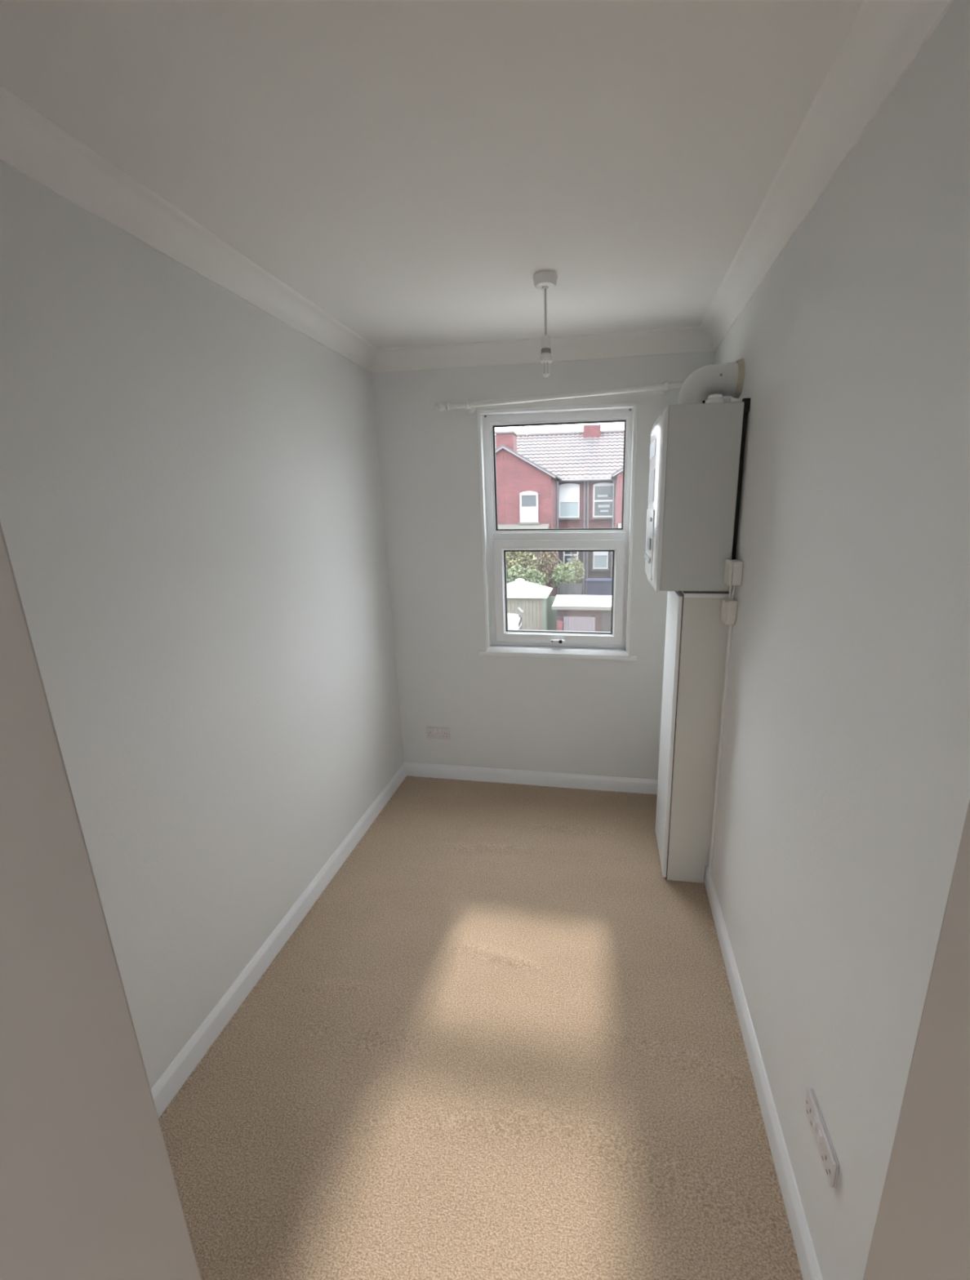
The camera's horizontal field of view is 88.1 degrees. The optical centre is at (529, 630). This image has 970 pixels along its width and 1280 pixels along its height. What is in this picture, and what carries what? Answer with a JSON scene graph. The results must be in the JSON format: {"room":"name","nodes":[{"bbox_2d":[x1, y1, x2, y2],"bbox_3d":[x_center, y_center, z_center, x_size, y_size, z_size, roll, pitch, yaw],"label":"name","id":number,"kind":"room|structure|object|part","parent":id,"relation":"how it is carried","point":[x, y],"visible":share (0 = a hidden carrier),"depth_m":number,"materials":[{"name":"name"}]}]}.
{"room":"empty small bedroom","nodes":[
{"label":"empty small bedroom","id":0,"kind":"room"},
{"bbox_2d":[0,160,404,1088],"bbox_3d":[-1.262,0.454,0.265,0.120,2.730,5.535,1,14,8],"label":"wall","id":1,"kind":"structure","parent":0,"point":[192,514],"depth_m":1.48,"materials":[{"name":"paint"}]},
{"bbox_2d":[0,84,378,373],"bbox_3d":[-0.958,-1.108,1.461,0.088,0.086,2.400,1,14,8],"label":"coving","id":2,"kind":"structure","parent":1,"relation":"attached to","point":[31,144],"depth_m":1.29,"materials":[{"name":"white paint"}]},
{"bbox_2d":[151,762,406,1118],"bbox_3d":[-0.957,1.173,2.033,0.016,0.097,2.400,1,14,8],"label":"baseboard","id":3,"kind":"structure","parent":1,"relation":"attached to","point":[175,1075],"depth_m":1.80,"materials":[{"name":"white paint"}]},
{"bbox_2d":[0,0,863,348],"bbox_3d":[-0.313,-0.821,-0.160,2.070,0.120,5.900,1,14,8],"label":"ceiling","id":4,"kind":"structure","parent":0,"point":[408,169],"depth_m":1.06,"materials":[{"name":"paint"}]},
{"bbox_2d":[533,271,557,374],"bbox_3d":[0.058,-1.082,1.785,0.086,0.323,0.086,1,14,8],"label":"pendant light","id":5,"kind":"object","parent":4,"relation":"hanging from","point":[544,281],"visible":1,"depth_m":1.76,"materials":[{"name":"white plastic"}]},
{"bbox_3d":[0.057,-1.128,1.774,0.008,0.156,0.007,1,14,8],"label":"cord","id":6,"kind":"part","parent":5,"relation":"part of","materials":[{"name":"grey plastic"}]},
{"bbox_3d":[0.061,-0.960,1.815,0.017,0.046,0.005,1,14,8],"label":"filament post","id":7,"kind":"part","parent":5,"relation":"part of","materials":[{"name":"grey"}]},
{"bbox_2d":[158,775,803,1279],"bbox_3d":[-0.273,1.689,0.568,2.400,0.256,5.800,1,14,8],"label":"floor","id":8,"kind":"structure","parent":0,"point":[498,1042],"depth_m":1.49,"materials":[{"name":"beige carpet"}]},
{"bbox_2d":[654,591,732,883],"bbox_3d":[0.714,0.455,2.248,0.198,1.312,0.340,1,14,8],"label":"pipe boxing","id":9,"kind":"object","parent":8,"relation":"on","point":[695,641],"visible":0.84,"depth_m":2.09,"materials":[{"name":"white"}]},
{"bbox_3d":[0.624,0.453,2.262,0.015,1.288,0.337,1,14,8],"label":"door","id":10,"kind":"part","parent":9,"relation":"part of","materials":[{"name":"white"}]},
{"bbox_3d":[0.713,-0.173,2.092,0.178,0.018,0.302,1,14,8],"label":"panel","id":11,"kind":"part","parent":9,"relation":"part of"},
{"bbox_2d":[371,351,715,779],"bbox_3d":[-0.007,-0.207,2.846,1.858,2.730,0.130,1,14,9],"label":"wall","id":12,"kind":"structure","parent":0,"point":[593,717],"depth_m":2.83,"materials":[{"name":"paint"}]},
{"bbox_2d":[426,726,450,739],"bbox_3d":[-0.564,0.636,3.078,0.153,0.078,0.014,1,14,9],"label":"wall socket","id":13,"kind":"object","parent":12,"relation":"attached to","point":[440,733],"visible":1,"depth_m":3.07,"materials":[{"name":"white plastic"}]},
{"bbox_2d":[404,761,657,794],"bbox_3d":[0.056,0.907,3.039,1.729,0.097,0.016,1,14,9],"label":"baseboard","id":14,"kind":"structure","parent":12,"relation":"attached to","point":[647,786],"depth_m":3.04,"materials":[{"name":"white paint"}]},
{"bbox_2d":[372,325,713,373],"bbox_3d":[0.014,-1.366,2.437,1.729,0.086,0.090,1,14,9],"label":"coving","id":15,"kind":"structure","parent":12,"relation":"attached to","point":[687,340],"depth_m":2.43,"materials":[{"name":"white paint"}]},
{"bbox_2d":[476,402,637,660],"bbox_3d":[0.148,-0.502,2.727,0.900,1.323,0.137,1,14,9],"label":"window","id":16,"kind":"structure","parent":12,"relation":"in","point":[500,641],"depth_m":2.73,"materials":[{"name":"white plastic"}]},
{"bbox_3d":[-0.250,-0.516,2.766,0.019,1.301,0.054,1,14,8],"label":"reveal trim","id":17,"kind":"part","parent":16,"relation":"part of","materials":[{"name":"white plastic"}]},
{"bbox_3d":[0.134,-1.129,2.547,0.818,0.019,0.054,1,14,9],"label":"reveal trim","id":18,"kind":"part","parent":16,"relation":"part of","materials":[{"name":"white plastic"}]},
{"bbox_3d":[0.157,0.120,2.873,0.900,0.046,0.122,1,14,9],"label":"sill","id":19,"kind":"part","parent":16,"relation":"part of","materials":[{"name":"white plastic"}]},
{"bbox_3d":[0.161,0.062,2.838,0.080,0.023,0.030,1,14,8],"label":"handle","id":20,"kind":"part","parent":16,"relation":"part of","materials":[{"name":"white plastic"}]},
{"bbox_3d":[0.163,-0.214,2.813,0.728,0.586,0.056,1,14,9],"label":"sash","id":21,"kind":"part","parent":16,"relation":"part of","materials":[{"name":"white plastic"}]},
{"bbox_3d":[0.537,-0.497,2.637,0.019,1.301,0.054,1,14,8],"label":"reveal trim","id":22,"kind":"part","parent":16,"relation":"part of","materials":[{"name":"white plastic"}]},
{"bbox_2d":[433,378,684,413],"bbox_3d":[0.149,-1.154,2.465,1.285,0.095,0.097,1,14,9],"label":"pole","id":23,"kind":"object","parent":12,"relation":"attached to","point":[664,388],"visible":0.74,"depth_m":2.43,"materials":[{"name":"white metal"}]},
{"bbox_2d":[711,0,969,1279],"bbox_3d":[0.597,0.458,0.131,0.302,2.730,5.800,1,14,8],"label":"wall","id":24,"kind":"structure","parent":0,"point":[843,795],"depth_m":0.95,"materials":[{"name":"paint"}]},
{"bbox_2d":[644,393,750,591],"bbox_3d":[0.640,-0.521,2.009,0.315,0.738,0.404,1,14,8],"label":"boiler","id":25,"kind":"object","parent":24,"relation":"attached to","point":[697,450],"visible":0.98,"depth_m":1.82,"materials":[{"name":"white metal"}]},
{"bbox_3d":[0.496,-0.362,2.070,0.012,0.270,0.290,1,14,8],"label":"control panel","id":26,"kind":"part","parent":25,"relation":"part of","materials":[{"name":"white plastic"}]},
{"bbox_3d":[0.492,-0.581,2.016,0.005,0.120,0.230,1,14,8],"label":"recess panel","id":27,"kind":"part","parent":25,"relation":"part of","materials":[{"name":"grey plastic"}]},
{"bbox_2d":[677,359,744,404],"bbox_3d":[0.680,-0.925,1.897,0.226,0.179,0.134,1,14,8],"label":"flue elbow","id":28,"kind":"object","parent":25,"relation":"attached to","point":[726,379],"visible":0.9,"depth_m":1.85,"materials":[{"name":"white plastic"}]},
{"bbox_2d":[707,624,732,872],"bbox_3d":[0.780,0.509,2.047,0.011,1.122,0.018,1,14,8],"label":"cable trunking","id":29,"kind":"object","parent":24,"relation":"attached to","point":[730,626],"visible":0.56,"depth_m":2.03,"materials":[{"name":"white plastic"}]},
{"bbox_2d":[720,597,737,625],"bbox_3d":[0.752,-0.070,1.881,0.042,0.097,0.078,1,14,8],"label":"junction box","id":30,"kind":"object","parent":24,"relation":"attached to","point":[729,606],"visible":0.98,"depth_m":1.85,"materials":[{"name":"white plastic"}]},
{"bbox_3d":[0.734,-0.071,1.883,0.006,0.087,0.070,1,14,8],"label":"lid","id":31,"kind":"part","parent":30,"relation":"part of","materials":[{"name":"white plastic"}]},
{"bbox_2d":[724,559,742,599],"bbox_3d":[0.741,-0.179,1.825,0.051,0.155,0.080,1,14,8],"label":"fused spur","id":32,"kind":"object","parent":24,"relation":"attached to","point":[733,571],"visible":0.98,"depth_m":1.79,"materials":[{"name":"white plastic"}]},
{"bbox_3d":[0.726,-0.211,1.819,0.013,0.090,0.080,1,14,8],"label":"plate","id":33,"kind":"part","parent":32,"relation":"part of","materials":[{"name":"white plastic"}]},
{"bbox_2d":[703,865,822,1279],"bbox_3d":[0.719,1.210,1.776,0.016,0.097,2.362,1,14,9],"label":"baseboard","id":34,"kind":"structure","parent":24,"relation":"attached to","point":[805,1251],"depth_m":1.35,"materials":[{"name":"white paint"}]},
{"bbox_2d":[804,1088,839,1188],"bbox_3d":[0.609,1.058,1.046,0.017,0.064,0.136,1,14,8],"label":"wall socket","id":35,"kind":"object","parent":24,"relation":"attached to","point":[830,1164],"visible":1,"depth_m":1.03,"materials":[{"name":"white plastic"}]},
{"bbox_2d":[812,1116,817,1130],"bbox_3d":[0.604,1.042,1.055,0.005,0.022,0.012,1,14,8],"label":"switch","id":36,"kind":"object","parent":35,"relation":"attached to","point":[815,1119],"depth_m":1.05,"materials":[{"name":"white plastic"}]},
{"bbox_2d":[817,1129,822,1144],"bbox_3d":[0.601,1.048,1.032,0.005,0.022,0.012,1,14,8],"label":"switch","id":37,"kind":"object","parent":35,"relation":"attached to","point":[819,1131],"depth_m":1.03,"materials":[{"name":"white plastic"}]},
{"bbox_2d":[700,0,954,351],"bbox_3d":[0.647,-1.073,1.215,0.088,0.086,2.363,1,14,9],"label":"coving","id":38,"kind":"structure","parent":24,"relation":"attached to","point":[884,37],"depth_m":1.02,"materials":[{"name":"white paint"}]},
{"bbox_3d":[-0.329,0.411,0.378,1.694,2.530,0.235,1,14,8],"label":"wall","id":39,"kind":"structure","parent":0,"visible":0},
{"bbox_2d":[0,522,969,1279],"bbox_3d":[-0.069,0.549,0.366,0.774,2.060,0.259,1,14,8],"label":"door frame","id":40,"kind":"structure","parent":39,"relation":"in","point":[88,1189],"depth_m":0.42,"materials":[{"name":"paint"}]},
{"label":"outside","id":41,"kind":"structure","parent":0,"visible":0},
{"bbox_3d":[3.328,-3.337,31.685,60.000,0.080,57.000,1,14,8],"label":"ground","id":42,"kind":"structure","parent":41,"visible":0},
{"bbox_2d":[494,431,526,528],"bbox_3d":[-2.045,-5.921,24.968,3.250,8.420,12.170,1,14,8],"label":"house","id":43,"kind":"structure","parent":42,"relation":"on","point":[500,436],"depth_m":20.58,"materials":[{"name":"brick"}]},
{"bbox_2d":[506,551,538,574],"bbox_3d":[-0.591,-1.783,18.712,1.893,3.366,1.184,1,14,8],"label":"tree","id":44,"kind":"object","parent":42,"relation":"on","point":[513,558],"visible":0.33,"depth_m":18.19,"materials":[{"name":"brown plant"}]},
{"bbox_2d":[506,562,548,586],"bbox_3d":[-0.352,-1.097,17.588,2.133,2.573,0.970,1,14,8],"label":"tree","id":45,"kind":"object","parent":42,"relation":"on","point":[522,573],"visible":0.23,"depth_m":17.20,"materials":[{"name":"green plant"}]},
{"bbox_2d":[506,578,552,630],"bbox_3d":[-0.333,-0.567,16.151,2.020,2.225,1.900,1,14,8],"label":"garden shed","id":46,"kind":"object","parent":42,"relation":"on","point":[526,599],"visible":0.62,"depth_m":15.28,"materials":[{"name":"grey paint"}]},
{"bbox_3d":[0.467,-0.148,15.296,0.100,1.800,0.100,1,14,8],"label":"corner post","id":47,"kind":"part","parent":46,"relation":"part of","materials":[{"name":"grey paint"}]},
{"bbox_2d":[502,425,588,601],"bbox_3d":[1.172,-5.859,24.512,3.250,8.420,12.170,1,14,8],"label":"house","id":48,"kind":"structure","parent":42,"relation":"on","point":[545,486],"depth_m":23.10,"materials":[{"name":"brick"}]},
{"bbox_3d":[-0.020,-5.323,20.489,0.620,0.485,0.010,1,14,8],"label":"pane","id":49,"kind":"part","parent":48,"relation":"part of","materials":[{"name":"grey"}]},
{"bbox_2d":[521,508,536,520],"bbox_3d":[-0.014,-4.787,20.606,0.620,0.500,0.017,1,14,8],"label":"blind","id":50,"kind":"object","parent":48,"relation":"hanging from","point":[527,514],"depth_m":20.60,"materials":[{"name":"grey fabric"}]},
{"bbox_3d":[-0.015,-4.431,20.645,0.860,0.090,0.160,1,14,8],"label":"sill","id":51,"kind":"part","parent":48,"relation":"part of","materials":[{"name":"stone"}]},
{"bbox_2d":[560,502,577,516],"bbox_3d":[1.888,-5.756,23.731,0.850,0.655,0.012,1,14,8],"label":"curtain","id":52,"kind":"object","parent":48,"relation":"hanging from","point":[566,508],"depth_m":23.72,"materials":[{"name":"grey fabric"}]},
{"bbox_2d":[560,486,577,500],"bbox_3d":[1.876,-6.459,23.554,0.850,0.655,0.017,1,14,8],"label":"blind","id":53,"kind":"object","parent":48,"relation":"hanging from","point":[566,493],"depth_m":23.54,"materials":[{"name":"grey fabric"}]},
{"bbox_3d":[1.887,-5.324,23.786,1.090,0.090,0.160,1,14,8],"label":"sill","id":54,"kind":"part","parent":48,"relation":"part of","materials":[{"name":"stone"}]},
{"bbox_3d":[2.013,-3.352,24.330,0.600,0.575,0.010,1,14,8],"label":"pane","id":55,"kind":"part","parent":48,"relation":"part of","materials":[{"name":"grey"}]},
{"bbox_3d":[2.002,-3.978,24.175,0.600,0.575,0.010,1,14,8],"label":"pane","id":56,"kind":"part","parent":48,"relation":"part of","materials":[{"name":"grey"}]},
{"bbox_2d":[537,551,558,625],"bbox_3d":[0.715,-1.823,18.810,0.798,3.356,0.914,1,14,8],"label":"tree","id":57,"kind":"object","parent":42,"relation":"on","point":[548,561],"visible":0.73,"depth_m":18.44,"materials":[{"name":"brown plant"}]},
{"bbox_2d":[546,596,556,630],"bbox_3d":[0.795,-0.275,16.096,0.440,1.650,0.070,1,14,8],"label":"fence","id":58,"kind":"object","parent":42,"relation":"on","point":[550,612],"visible":0.44,"depth_m":16.02,"materials":[{"name":"grey paint"}]},
{"bbox_2d":[549,556,576,593],"bbox_3d":[1.212,-1.291,17.922,0.983,2.738,0.812,1,14,8],"label":"tree","id":59,"kind":"object","parent":42,"relation":"on","point":[565,574],"visible":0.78,"depth_m":17.57,"materials":[{"name":"green plant"}]},
{"bbox_2d":[559,582,582,595],"bbox_3d":[1.456,-0.709,17.348,0.820,1.870,0.070,1,14,8],"label":"fence","id":60,"kind":"object","parent":42,"relation":"on","point":[565,588],"visible":0.31,"depth_m":17.14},
{"bbox_2d":[568,551,585,583],"bbox_3d":[1.723,-1.570,18.782,0.780,2.848,0.809,1,14,8],"label":"tree","id":61,"kind":"object","parent":42,"relation":"on","point":[575,564],"visible":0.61,"depth_m":18.45,"materials":[{"name":"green plant"}]},
{"bbox_2d":[551,595,611,631],"bbox_3d":[2.453,-0.025,14.713,3.460,1.780,1.440,1,14,8],"label":"brick outbuilding","id":62,"kind":"structure","parent":42,"relation":"on","point":[592,613],"depth_m":14.26,"materials":[{"name":"red brick"}]},
{"bbox_3d":[1.435,0.272,14.415,0.900,1.380,0.060,1,14,8],"label":"door","id":63,"kind":"part","parent":62,"relation":"part of","materials":[{"name":"purple paint"}]},
{"bbox_3d":[2.477,0.187,14.231,0.850,1.600,0.080,1,14,8],"label":"door","id":64,"kind":"part","parent":62,"relation":"part of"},
{"bbox_2d":[585,577,612,595],"bbox_3d":[2.578,-0.955,18.241,1.060,1.880,0.980,1,14,8],"label":"shed","id":65,"kind":"object","parent":42,"relation":"on","point":[595,586],"visible":0.43,"depth_m":17.70,"materials":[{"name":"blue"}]},
{"bbox_2d":[585,424,624,595],"bbox_3d":[4.389,-5.797,24.056,3.250,8.420,12.170,1,14,8],"label":"house","id":66,"kind":"structure","parent":42,"relation":"on","point":[604,474],"depth_m":23.71,"materials":[{"name":"brick"}]},
{"bbox_2d":[594,555,606,567],"bbox_3d":[3.436,-3.321,24.115,0.600,0.575,0.012,1,14,8],"label":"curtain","id":67,"kind":"object","parent":66,"relation":"hanging from","point":[599,561],"depth_m":24.11,"materials":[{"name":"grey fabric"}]},
{"bbox_2d":[594,551,606,554],"bbox_3d":[3.426,-3.946,23.957,0.600,0.575,0.017,1,14,8],"label":"blind","id":68,"kind":"object","parent":66,"relation":"hanging from","point":[595,553],"depth_m":24.01,"materials":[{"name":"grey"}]},
{"bbox_3d":[3.435,-2.928,24.160,0.840,0.090,0.160,1,14,8],"label":"sill","id":69,"kind":"part","parent":66,"relation":"part of","materials":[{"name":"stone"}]},
{"bbox_3d":[3.481,-5.294,23.560,1.090,0.090,0.160,1,14,8],"label":"sill","id":70,"kind":"part","parent":66,"relation":"part of","materials":[{"name":"stone"}]},
{"bbox_3d":[3.484,-5.729,23.518,0.850,0.655,0.010,1,14,8],"label":"pane","id":71,"kind":"part","parent":66,"relation":"part of","materials":[{"name":"grey glass"}]},
{"bbox_3d":[3.472,-6.433,23.344,0.850,0.655,0.010,1,14,8],"label":"pane","id":72,"kind":"part","parent":66,"relation":"part of","materials":[{"name":"grey glass"}]}
]}

